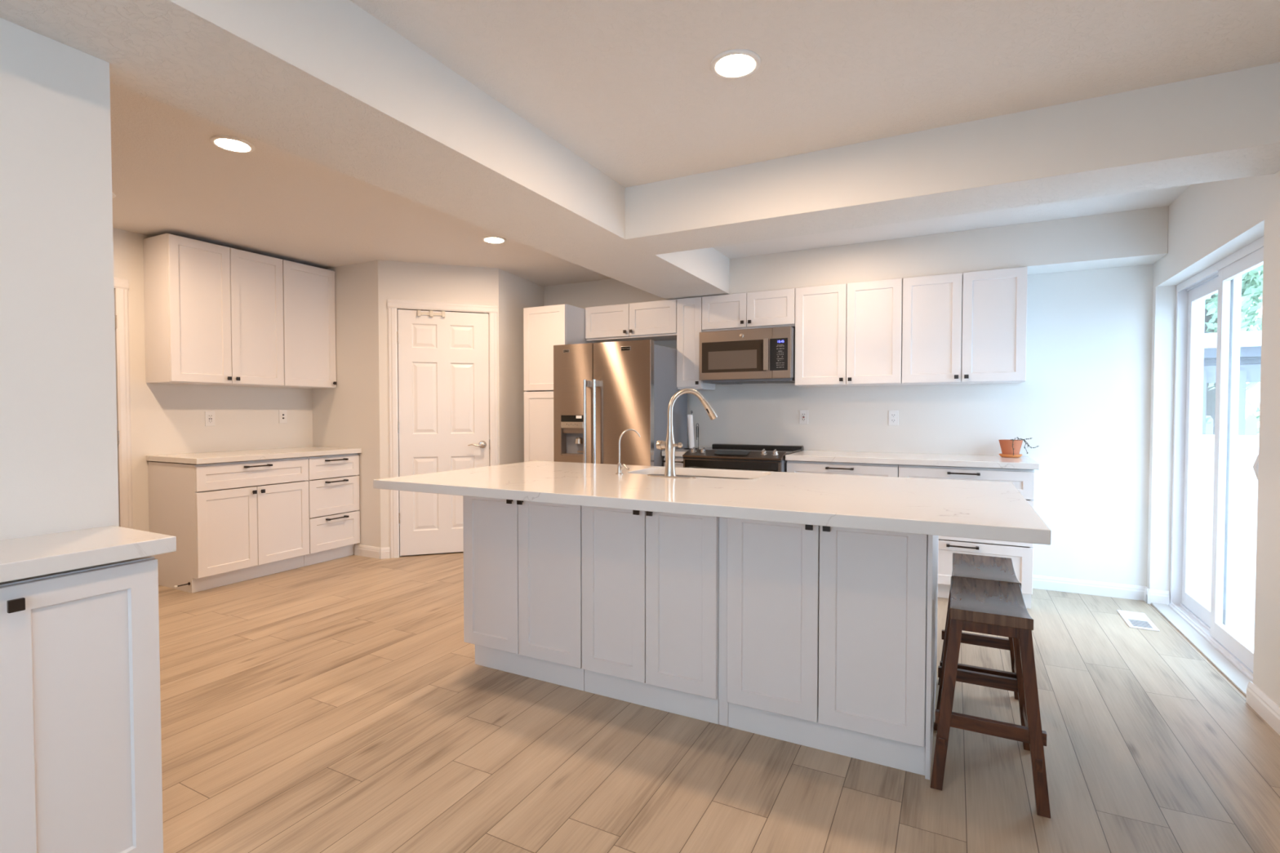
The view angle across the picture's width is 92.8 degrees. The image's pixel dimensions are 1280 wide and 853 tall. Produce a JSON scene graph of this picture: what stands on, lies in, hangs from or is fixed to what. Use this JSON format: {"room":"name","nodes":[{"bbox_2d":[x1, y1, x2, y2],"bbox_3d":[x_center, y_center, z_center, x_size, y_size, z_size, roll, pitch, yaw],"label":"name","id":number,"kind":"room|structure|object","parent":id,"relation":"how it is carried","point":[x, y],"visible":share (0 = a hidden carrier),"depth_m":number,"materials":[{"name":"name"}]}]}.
{"room":"kitchen","nodes":[
{"label":"kitchen","id":0,"kind":"room"},
{"bbox_2d":[0,17,119,540],"bbox_3d":[-2.484,0.145,-0.218,0.121,2.172,4.329,1,2,27],"label":"wall","id":1,"kind":"structure","parent":0,"point":[59,436],"depth_m":1.56,"materials":[{"name":"white paint"}]},
{"bbox_2d":[0,0,728,299],"bbox_3d":[-1.338,-1.157,1.506,0.550,0.348,8.500,1,2,27],"label":"ceiling beam","id":2,"kind":"structure","parent":1,"relation":"attached to","point":[161,51],"depth_m":1.97,"materials":[{"name":"white paint"}]},
{"bbox_2d":[112,227,312,531],"bbox_3d":[-4.564,-0.098,2.422,0.120,2.530,7.123,1,2,27],"label":"wall","id":3,"kind":"structure","parent":0,"point":[166,419],"depth_m":4.53,"materials":[{"name":"white paint"}]},
{"bbox_2d":[114,277,133,528],"bbox_3d":[-3.807,0.061,3.876,0.137,2.142,0.898,1,2,27],"label":"door","id":4,"kind":"structure","parent":3,"relation":"in","point":[121,285],"depth_m":4.20,"materials":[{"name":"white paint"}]},
{"bbox_2d":[204,411,215,426],"bbox_3d":[-3.317,-0.060,4.700,0.008,0.114,0.070,1,2,27],"label":"wall outlet","id":5,"kind":"object","parent":3,"relation":"attached to","point":[209,415],"visible":1,"depth_m":4.70,"materials":[{"name":"white plastic"}]},
{"bbox_2d":[208,414,213,422],"bbox_3d":[-3.314,-0.060,4.699,0.002,0.068,0.034,1,2,27],"label":"receptacle","id":6,"kind":"object","parent":5,"relation":"attached to","point":[210,416],"depth_m":4.70,"materials":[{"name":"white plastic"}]},
{"bbox_2d":[142,233,284,386],"bbox_3d":[-3.166,-0.824,4.586,0.360,1.013,0.796,1,2,27],"label":"upper cabinet","id":7,"kind":"object","parent":3,"relation":"attached to","point":[214,313],"visible":1,"depth_m":4.41,"materials":[{"name":"white paint"}]},
{"bbox_2d":[279,409,287,423],"bbox_3d":[-3.051,-0.085,5.210,0.014,0.114,0.070,1,2,27],"label":"wall outlet","id":8,"kind":"object","parent":3,"relation":"attached to","point":[282,413],"visible":1,"depth_m":5.21,"materials":[{"name":"white plastic"}]},
{"bbox_2d":[269,259,337,388],"bbox_3d":[-2.877,-0.838,5.146,0.360,1.013,0.459,1,2,27],"label":"upper cabinet","id":9,"kind":"object","parent":3,"relation":"attached to","point":[308,291],"visible":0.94,"depth_m":5.07,"materials":[{"name":"white paint"}]},
{"bbox_2d":[311,260,381,547],"bbox_3d":[-2.520,-0.168,5.307,0.867,2.530,0.120,1,2,27],"label":"wall","id":10,"kind":"structure","parent":0,"point":[347,415],"depth_m":5.17,"materials":[{"name":"white paint"}]},
{"bbox_2d":[354,543,380,559],"bbox_3d":[-2.304,1.056,5.149,0.312,0.092,0.015,1,2,27],"label":"baseboard","id":11,"kind":"structure","parent":10,"relation":"attached to","point":[372,552],"depth_m":5.14,"materials":[{"name":"white paint"}]},
{"bbox_2d":[110,82,611,286],"bbox_3d":[-2.965,-1.359,2.341,3.153,0.100,8.700,1,2,27],"label":"ceiling","id":12,"kind":"structure","parent":0,"point":[168,176],"depth_m":3.73,"materials":[{"name":"white paint"}]},
{"bbox_2d":[209,135,255,152],"bbox_3d":[-1.903,-1.317,2.846,0.177,0.008,0.177,1,2,27],"label":"recessed light","id":13,"kind":"object","parent":12,"relation":"in","point":[228,143],"visible":1,"depth_m":2.83,"materials":[{"name":"white plastic"}]},
{"bbox_2d":[481,235,506,243],"bbox_3d":[-1.060,-1.355,4.425,0.177,0.008,0.177,1,2,27],"label":"recessed light","id":14,"kind":"object","parent":12,"relation":"in","point":[491,239],"visible":1,"depth_m":4.41,"materials":[{"name":"white plastic"}]},
{"bbox_2d":[377,259,499,547],"bbox_3d":[-1.718,-0.167,5.260,0.972,2.530,0.120,0,1,-18],"label":"wall","id":15,"kind":"structure","parent":0,"point":[397,280],"depth_m":5.10,"materials":[{"name":"white paint"}]},
{"bbox_2d":[380,546,390,559],"bbox_3d":[-2.127,1.057,5.088,0.070,0.092,0.015,0,1,-18],"label":"baseboard","id":16,"kind":"structure","parent":15,"relation":"attached to","point":[384,552],"depth_m":5.08,"materials":[{"name":"white paint"}]},
{"bbox_2d":[387,299,498,558],"bbox_3d":[-1.678,0.020,5.243,0.890,2.158,0.184,0,1,-18],"label":"door","id":17,"kind":"structure","parent":15,"relation":"in","point":[443,371],"depth_m":5.20,"materials":[{"name":"white paint"}]},
{"bbox_2d":[417,309,444,317],"bbox_3d":[-1.764,-0.955,5.154,0.220,0.052,0.036,0,1,-18],"label":"hook rack","id":18,"kind":"object","parent":17,"relation":"attached to","point":[431,313],"visible":1,"depth_m":5.15,"materials":[{"name":"beige plastic"}]},
{"bbox_2d":[498,268,543,465],"bbox_3d":[-1.152,-0.179,5.762,0.119,2.530,0.833,0,1,20],"label":"wall","id":19,"kind":"structure","parent":0,"point":[516,293],"depth_m":5.55,"materials":[{"name":"white paint"}]},
{"bbox_2d":[158,551,1279,852],"bbox_3d":[-1.503,1.211,1.649,6.443,0.050,8.700,1,2,27],"label":"floor","id":20,"kind":"structure","parent":0,"point":[342,704],"depth_m":2.17,"materials":[{"name":"brown wood"}]},
{"bbox_2d":[0,555,163,852],"bbox_3d":[-1.379,0.759,1.452,0.315,0.863,0.297,1,2,27],"label":"base cabinet","id":21,"kind":"object","parent":20,"relation":"on","point":[81,735],"visible":0.94,"depth_m":1.39,"materials":[{"name":"white paint"}]},
{"bbox_2d":[147,457,309,593],"bbox_3d":[-3.032,0.681,4.556,0.657,0.870,0.797,1,2,27],"label":"base cabinet","id":22,"kind":"object","parent":20,"relation":"on","point":[231,522],"visible":1,"depth_m":4.29,"materials":[{"name":"white paint"}]},
{"bbox_2d":[173,582,190,587],"bbox_3d":[-3.073,1.065,4.086,0.020,0.020,0.092,1,2,27],"label":"door stop","id":23,"kind":"object","parent":22,"relation":"attached to","point":[188,583],"visible":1,"depth_m":4.08,"materials":[{"name":"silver metal"}]},
{"bbox_2d":[146,446,361,464],"bbox_3d":[-2.935,0.215,4.748,0.646,0.038,1.268,1,2,27],"label":"countertop","id":24,"kind":"structure","parent":22,"relation":"on","point":[199,458],"depth_m":4.49,"materials":[{"name":"white stone"}]},
{"bbox_2d":[303,453,359,566],"bbox_3d":[-2.744,0.667,5.114,0.657,0.870,0.455,1,2,27],"label":"base cabinet","id":25,"kind":"object","parent":20,"relation":"on","point":[334,506],"visible":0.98,"depth_m":4.97,"materials":[{"name":"white paint"}]},
{"bbox_2d":[462,495,584,691],"bbox_3d":[-0.487,0.719,2.930,0.675,0.872,0.357,1,2,27],"label":"base cabinet","id":26,"kind":"object","parent":20,"relation":"on","point":[522,560],"visible":0.62,"depth_m":2.78,"materials":[{"name":"white paint"}]},
{"bbox_2d":[523,303,595,462],"bbox_3d":[-0.692,0.015,5.620,0.446,2.150,0.645,1,2,27],"label":"tall cabinet","id":27,"kind":"object","parent":20,"relation":"on","point":[544,327],"visible":0.42,"depth_m":5.35,"materials":[{"name":"white paint"}]},
{"bbox_2d":[553,339,687,466],"bbox_3d":[-0.164,0.214,5.151,0.898,1.775,0.802,1,2,27],"label":"refrigerator","id":28,"kind":"object","parent":20,"relation":"on","point":[602,391],"visible":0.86,"depth_m":4.83,"materials":[{"name":"grey metal"}]},
{"bbox_2d":[562,427,583,433],"bbox_3d":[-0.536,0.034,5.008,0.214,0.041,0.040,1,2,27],"label":"water dispenser","id":29,"kind":"object","parent":28,"relation":"attached to","point":[565,430],"depth_m":4.99,"materials":[{"name":"grey metal"}]},
{"bbox_2d":[581,506,719,724],"bbox_3d":[0.090,0.726,2.632,0.619,0.872,0.357,1,2,27],"label":"base cabinet","id":30,"kind":"object","parent":20,"relation":"on","point":[651,580],"visible":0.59,"depth_m":2.48,"materials":[{"name":"white paint"}]},
{"bbox_2d":[662,456,683,467],"bbox_3d":[0.408,0.669,5.060,0.202,0.870,0.657,1,2,27],"label":"base cabinet","id":31,"kind":"object","parent":20,"relation":"on","point":[678,460],"visible":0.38,"depth_m":4.79,"materials":[{"name":"white paint"}]},
{"bbox_2d":[662,447,706,456],"bbox_3d":[0.410,0.207,5.056,0.203,0.038,0.646,1,2,27],"label":"countertop","id":32,"kind":"structure","parent":31,"relation":"on","point":[678,452],"depth_m":4.81,"materials":[{"name":"white stone"}]},
{"bbox_2d":[683,411,699,449],"bbox_3d":[0.426,0.025,5.026,0.136,0.323,0.136,1,2,27],"label":"paper towel holder","id":33,"kind":"object","parent":32,"relation":"on","point":[690,417],"visible":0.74,"depth_m":5.01,"materials":[{"name":"white paper"}]},
{"bbox_2d":[682,444,803,471],"bbox_3d":[0.812,0.623,4.777,0.759,0.936,0.762,1,2,27],"label":"range","id":34,"kind":"object","parent":20,"relation":"on","point":[771,458],"visible":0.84,"depth_m":4.52,"materials":[{"name":"grey metal"}]},
{"bbox_2d":[718,517,928,775],"bbox_3d":[0.693,0.733,2.322,0.732,0.872,0.357,1,2,27],"label":"base cabinet","id":35,"kind":"object","parent":20,"relation":"on","point":[822,629],"visible":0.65,"depth_m":2.17,"materials":[{"name":"white paint"}]},
{"bbox_2d":[786,460,898,477],"bbox_3d":[1.518,0.682,4.488,0.744,0.870,0.657,1,2,27],"label":"base cabinet","id":36,"kind":"object","parent":20,"relation":"on","point":[793,466],"visible":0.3,"depth_m":4.21,"materials":[{"name":"white paint"}]},
{"bbox_2d":[898,464,1034,608],"bbox_3d":[2.190,0.691,4.141,0.764,0.870,0.657,1,2,27],"label":"base cabinet","id":37,"kind":"object","parent":20,"relation":"on","point":[1020,554],"visible":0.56,"depth_m":3.83,"materials":[{"name":"white paint"}]},
{"bbox_2d":[785,449,1039,469],"bbox_3d":[1.870,0.226,4.303,1.533,0.038,0.646,1,2,27],"label":"countertop","id":38,"kind":"structure","parent":37,"relation":"on","point":[886,458],"depth_m":4.08,"materials":[{"name":"white stone"}]},
{"bbox_2d":[999,436,1038,457],"bbox_3d":[2.553,0.141,4.131,0.144,0.139,0.222,-1,2,-27],"label":"potted plant","id":39,"kind":"object","parent":38,"relation":"on","point":[1011,448],"visible":1,"depth_m":4.12,"materials":[{"name":"orange plant"}]},
{"bbox_2d":[937,552,1021,699],"bbox_3d":[1.398,0.868,2.485,0.329,0.596,0.438,1,2,27],"label":"stool","id":40,"kind":"object","parent":20,"relation":"on","point":[964,566],"visible":0.45,"depth_m":2.58,"materials":[{"name":"brown wood"}]},
{"bbox_2d":[930,576,1050,818],"bbox_3d":[1.192,0.877,2.097,0.329,0.596,0.438,1,2,27],"label":"stool","id":41,"kind":"object","parent":20,"relation":"on","point":[997,608],"visible":1,"depth_m":1.96,"materials":[{"name":"brown wood"}]},
{"bbox_2d":[1116,609,1159,631],"bbox_3d":[2.918,1.136,3.575,0.134,0.006,0.336,1,2,28],"label":"floor vent","id":42,"kind":"object","parent":20,"relation":"in","point":[1133,620],"visible":1,"depth_m":3.56,"materials":[{"name":"white metal"}]},
{"bbox_3d":[-1.654,0.772,0.919,0.315,0.863,0.897,1,2,27],"label":"base cabinet","id":43,"kind":"object","parent":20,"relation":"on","visible":0},
{"bbox_2d":[0,525,176,582],"bbox_3d":[-1.583,0.304,1.046,0.322,0.038,1.235,1,2,27],"label":"countertop","id":44,"kind":"structure","parent":43,"relation":"on","point":[24,557],"depth_m":1.41,"materials":[{"name":"white stone"}]},
{"bbox_3d":[0.329,0.716,3.037,2.030,0.872,0.567,1,2,27],"label":"cabinet","id":45,"kind":"object","parent":20,"relation":"on","visible":0},
{"bbox_2d":[373,460,1051,545],"bbox_3d":[0.208,0.265,2.733,2.590,0.040,1.214,1,2,27],"label":"countertop","id":46,"kind":"structure","parent":45,"relation":"on","point":[962,508],"depth_m":2.32,"materials":[{"name":"white stone"}]},
{"bbox_2d":[615,428,640,474],"bbox_3d":[-0.049,0.124,3.044,0.148,0.225,0.063,-1,2,-29],"label":"filter faucet","id":47,"kind":"object","parent":46,"relation":"on","point":[620,468],"visible":1,"depth_m":3.02,"materials":[{"name":"silver metal"}]},
{"bbox_2d":[647,388,717,478],"bbox_3d":[0.208,0.026,2.981,0.286,0.424,0.250,1,2,27],"label":"faucet","id":48,"kind":"object","parent":46,"relation":"on","point":[669,445],"visible":1,"depth_m":2.90,"materials":[{"name":"silver metal"}]},
{"bbox_2d":[682,475,747,479],"bbox_3d":[0.300,0.371,3.110,0.716,0.189,0.421,1,2,27],"label":"sink","id":49,"kind":"object","parent":46,"relation":"in","point":[682,475],"visible":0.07,"depth_m":3.25,"materials":[{"name":"silver metal"}]},
{"bbox_2d":[924,534,938,779],"bbox_3d":[1.158,0.729,2.406,0.015,0.876,0.870,1,2,27],"label":"end panel","id":50,"kind":"object","parent":45,"relation":"attached to","point":[932,541],"visible":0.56,"depth_m":2.03,"materials":[{"name":"white paint"}]},
{"bbox_2d":[350,0,1279,258],"bbox_3d":[0.182,-1.295,0.719,2.910,0.100,8.700,1,2,27],"label":"ceiling","id":51,"kind":"structure","parent":0,"point":[630,88],"depth_m":2.15,"materials":[{"name":"white paint"}]},
{"bbox_2d":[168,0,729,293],"bbox_3d":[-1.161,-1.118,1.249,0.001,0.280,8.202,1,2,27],"label":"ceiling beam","id":52,"kind":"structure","parent":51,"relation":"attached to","point":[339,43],"depth_m":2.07,"materials":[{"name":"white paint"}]},
{"bbox_2d":[710,48,760,79],"bbox_3d":[0.337,-1.275,2.149,0.177,0.008,0.177,1,2,27],"label":"recessed light","id":53,"kind":"object","parent":51,"relation":"in","point":[735,64],"visible":1,"depth_m":2.14,"materials":[{"name":"white plastic"}]},
{"bbox_2d":[543,264,1153,586],"bbox_3d":[1.152,-0.173,5.096,5.173,2.550,0.120,1,2,27],"label":"wall","id":54,"kind":"structure","parent":0,"point":[1084,397],"depth_m":4.17,"materials":[{"name":"white paint"}]},
{"bbox_2d":[585,298,677,342],"bbox_3d":[-0.026,-0.923,5.414,0.896,0.300,0.360,1,2,27],"label":"upper cabinet","id":55,"kind":"object","parent":54,"relation":"attached to","point":[655,321],"visible":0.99,"depth_m":5.28,"materials":[{"name":"white paint"}]},
{"bbox_2d":[676,296,715,390],"bbox_3d":[0.473,-0.690,5.162,0.220,0.754,0.360,1,2,27],"label":"upper cabinet","id":56,"kind":"object","parent":54,"relation":"attached to","point":[689,310],"visible":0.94,"depth_m":5.04,"materials":[{"name":"white paint"}]},
{"bbox_2d":[702,288,795,332],"bbox_3d":[0.909,-0.918,4.932,0.754,0.288,0.360,1,2,27],"label":"upper cabinet","id":57,"kind":"object","parent":54,"relation":"attached to","point":[772,308],"visible":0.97,"depth_m":4.79,"materials":[{"name":"white paint"}]},
{"bbox_2d":[699,326,795,384],"bbox_3d":[0.889,-0.556,4.905,0.740,0.406,0.434,1,2,27],"label":"microwave","id":58,"kind":"object","parent":57,"relation":"attached to","point":[760,355],"visible":1,"depth_m":4.73,"materials":[{"name":"grey metal"}]},
{"bbox_2d":[799,409,808,424],"bbox_3d":[1.327,-0.076,4.936,0.070,0.114,0.010,1,2,27],"label":"wall outlet","id":59,"kind":"object","parent":54,"relation":"attached to","point":[803,414],"visible":1,"depth_m":4.93,"materials":[{"name":"white plastic"}]},
{"bbox_2d":[801,413,805,421],"bbox_3d":[1.326,-0.076,4.934,0.034,0.068,0.002,1,2,27],"label":"receptacle","id":60,"kind":"object","parent":59,"relation":"attached to","point":[803,415],"depth_m":4.93,"materials":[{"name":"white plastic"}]},
{"bbox_2d":[795,278,903,386],"bbox_3d":[1.579,-0.681,4.592,0.747,0.744,0.360,1,2,27],"label":"upper cabinet","id":61,"kind":"object","parent":54,"relation":"attached to","point":[846,334],"visible":0.98,"depth_m":4.45,"materials":[{"name":"white paint"}]},
{"bbox_2d":[888,410,898,425],"bbox_3d":[1.925,-0.064,4.628,0.070,0.114,0.008,1,2,27],"label":"wall outlet","id":62,"kind":"object","parent":54,"relation":"attached to","point":[893,415],"visible":1,"depth_m":4.62,"materials":[{"name":"white plastic"}]},
{"bbox_2d":[890,413,895,422],"bbox_3d":[1.924,-0.064,4.626,0.034,0.068,0.002,1,2,27],"label":"receptacle","id":63,"kind":"object","parent":62,"relation":"attached to","point":[892,415],"depth_m":4.63,"materials":[{"name":"white plastic"}]},
{"bbox_2d":[729,206,1168,293],"bbox_3d":[2.004,-1.193,4.397,2.739,0.280,0.297,1,2,27],"label":"trim","id":64,"kind":"structure","parent":54,"relation":"attached to","point":[1134,237],"depth_m":4.09,"materials":[{"name":"white paint"}]},
{"bbox_2d":[902,266,1027,385],"bbox_3d":[2.244,-0.673,4.249,0.744,0.744,0.360,1,2,27],"label":"upper cabinet","id":65,"kind":"object","parent":54,"relation":"attached to","point":[966,327],"visible":1,"depth_m":4.10,"materials":[{"name":"white paint"}]},
{"bbox_2d":[1032,574,1146,600],"bbox_3d":[2.989,1.081,4.103,0.671,0.092,0.015,1,2,27],"label":"baseboard","id":66,"kind":"structure","parent":54,"relation":"attached to","point":[1040,582],"depth_m":4.08,"materials":[{"name":"white paint"}]},
{"bbox_2d":[1146,169,1279,706],"bbox_3d":[1.395,-0.052,0.123,0.120,2.550,8.500,1,2,27],"label":"wall","id":67,"kind":"structure","parent":0,"point":[1209,222],"depth_m":2.83,"materials":[{"name":"white paint"}]},
{"bbox_2d":[625,142,1279,254],"bbox_3d":[1.221,-1.157,2.880,2.739,0.280,0.370,1,2,27],"label":"trim","id":68,"kind":"structure","parent":67,"relation":"attached to","point":[1260,160],"depth_m":2.69,"materials":[{"name":"white paint"}]},
{"bbox_2d":[625,62,1279,239],"bbox_3d":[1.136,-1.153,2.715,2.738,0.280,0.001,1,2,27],"label":"ceiling beam","id":69,"kind":"structure","parent":67,"relation":"attached to","point":[1240,108],"depth_m":2.55,"materials":[{"name":"white paint"}]},
{"bbox_2d":[1144,586,1150,603],"bbox_3d":[3.265,1.085,3.923,0.015,0.092,0.082,1,2,27],"label":"baseboard","id":70,"kind":"structure","parent":67,"relation":"attached to","point":[1146,587],"depth_m":3.92,"materials":[{"name":"white paint"}]},
{"bbox_2d":[1146,588,1169,604],"bbox_3d":[3.292,1.086,3.872,0.110,0.092,0.015,1,2,27],"label":"baseboard","id":71,"kind":"structure","parent":67,"relation":"attached to","point":[1162,597],"depth_m":3.87,"materials":[{"name":"white paint"}]},
{"bbox_2d":[1151,235,1263,697],"bbox_3d":[3.017,0.143,3.146,0.225,2.013,1.514,1,2,27],"label":"door","id":72,"kind":"structure","parent":67,"relation":"in","point":[1209,629],"depth_m":3.24,"materials":[{"name":"white plastic"}]},
{"bbox_2d":[1246,681,1279,735],"bbox_3d":[0.976,1.192,-0.513,0.015,0.092,6.932,1,2,27],"label":"baseboard","id":73,"kind":"structure","parent":67,"relation":"attached to","point":[1268,710],"depth_m":2.43,"materials":[{"name":"white paint"}]},
{"label":"outside","id":74,"kind":"structure","parent":0,"visible":0},
{"bbox_3d":[20.306,1.698,5.321,28.747,0.100,52.000,1,2,27],"label":"ground","id":75,"kind":"structure","parent":74,"visible":0},
{"bbox_2d":[1198,435,1258,614],"bbox_3d":[7.091,0.861,3.813,6.448,1.645,0.120,1,2,27],"label":"vinyl fence","id":76,"kind":"object","parent":75,"relation":"on","point":[1247,445],"visible":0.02,"depth_m":4.94,"materials":[{"name":"white plastic"}]},
{"bbox_2d":[1205,415,1257,435],"bbox_3d":[12.775,0.643,11.697,8.800,1.700,0.070,1,2,27],"label":"picket fence","id":77,"kind":"object","parent":75,"relation":"on","point":[1251,422],"visible":0.06,"depth_m":12.03,"materials":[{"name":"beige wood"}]},
{"bbox_2d":[1202,330,1262,435],"bbox_3d":[11.033,0.081,9.504,7.500,2.930,3.400,1,2,27],"label":"pergola","id":78,"kind":"object","parent":75,"relation":"on","point":[1250,341],"visible":0.04,"depth_m":9.12,"materials":[{"name":"white paint"}]},
{"bbox_2d":[1204,264,1263,435],"bbox_3d":[14.343,-3.184,15.625,7.953,9.172,7.504,1,2,27],"label":"tree","id":79,"kind":"object","parent":75,"relation":"on","point":[1252,280],"visible":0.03,"depth_m":14.77,"materials":[{"name":"green plant"}]},
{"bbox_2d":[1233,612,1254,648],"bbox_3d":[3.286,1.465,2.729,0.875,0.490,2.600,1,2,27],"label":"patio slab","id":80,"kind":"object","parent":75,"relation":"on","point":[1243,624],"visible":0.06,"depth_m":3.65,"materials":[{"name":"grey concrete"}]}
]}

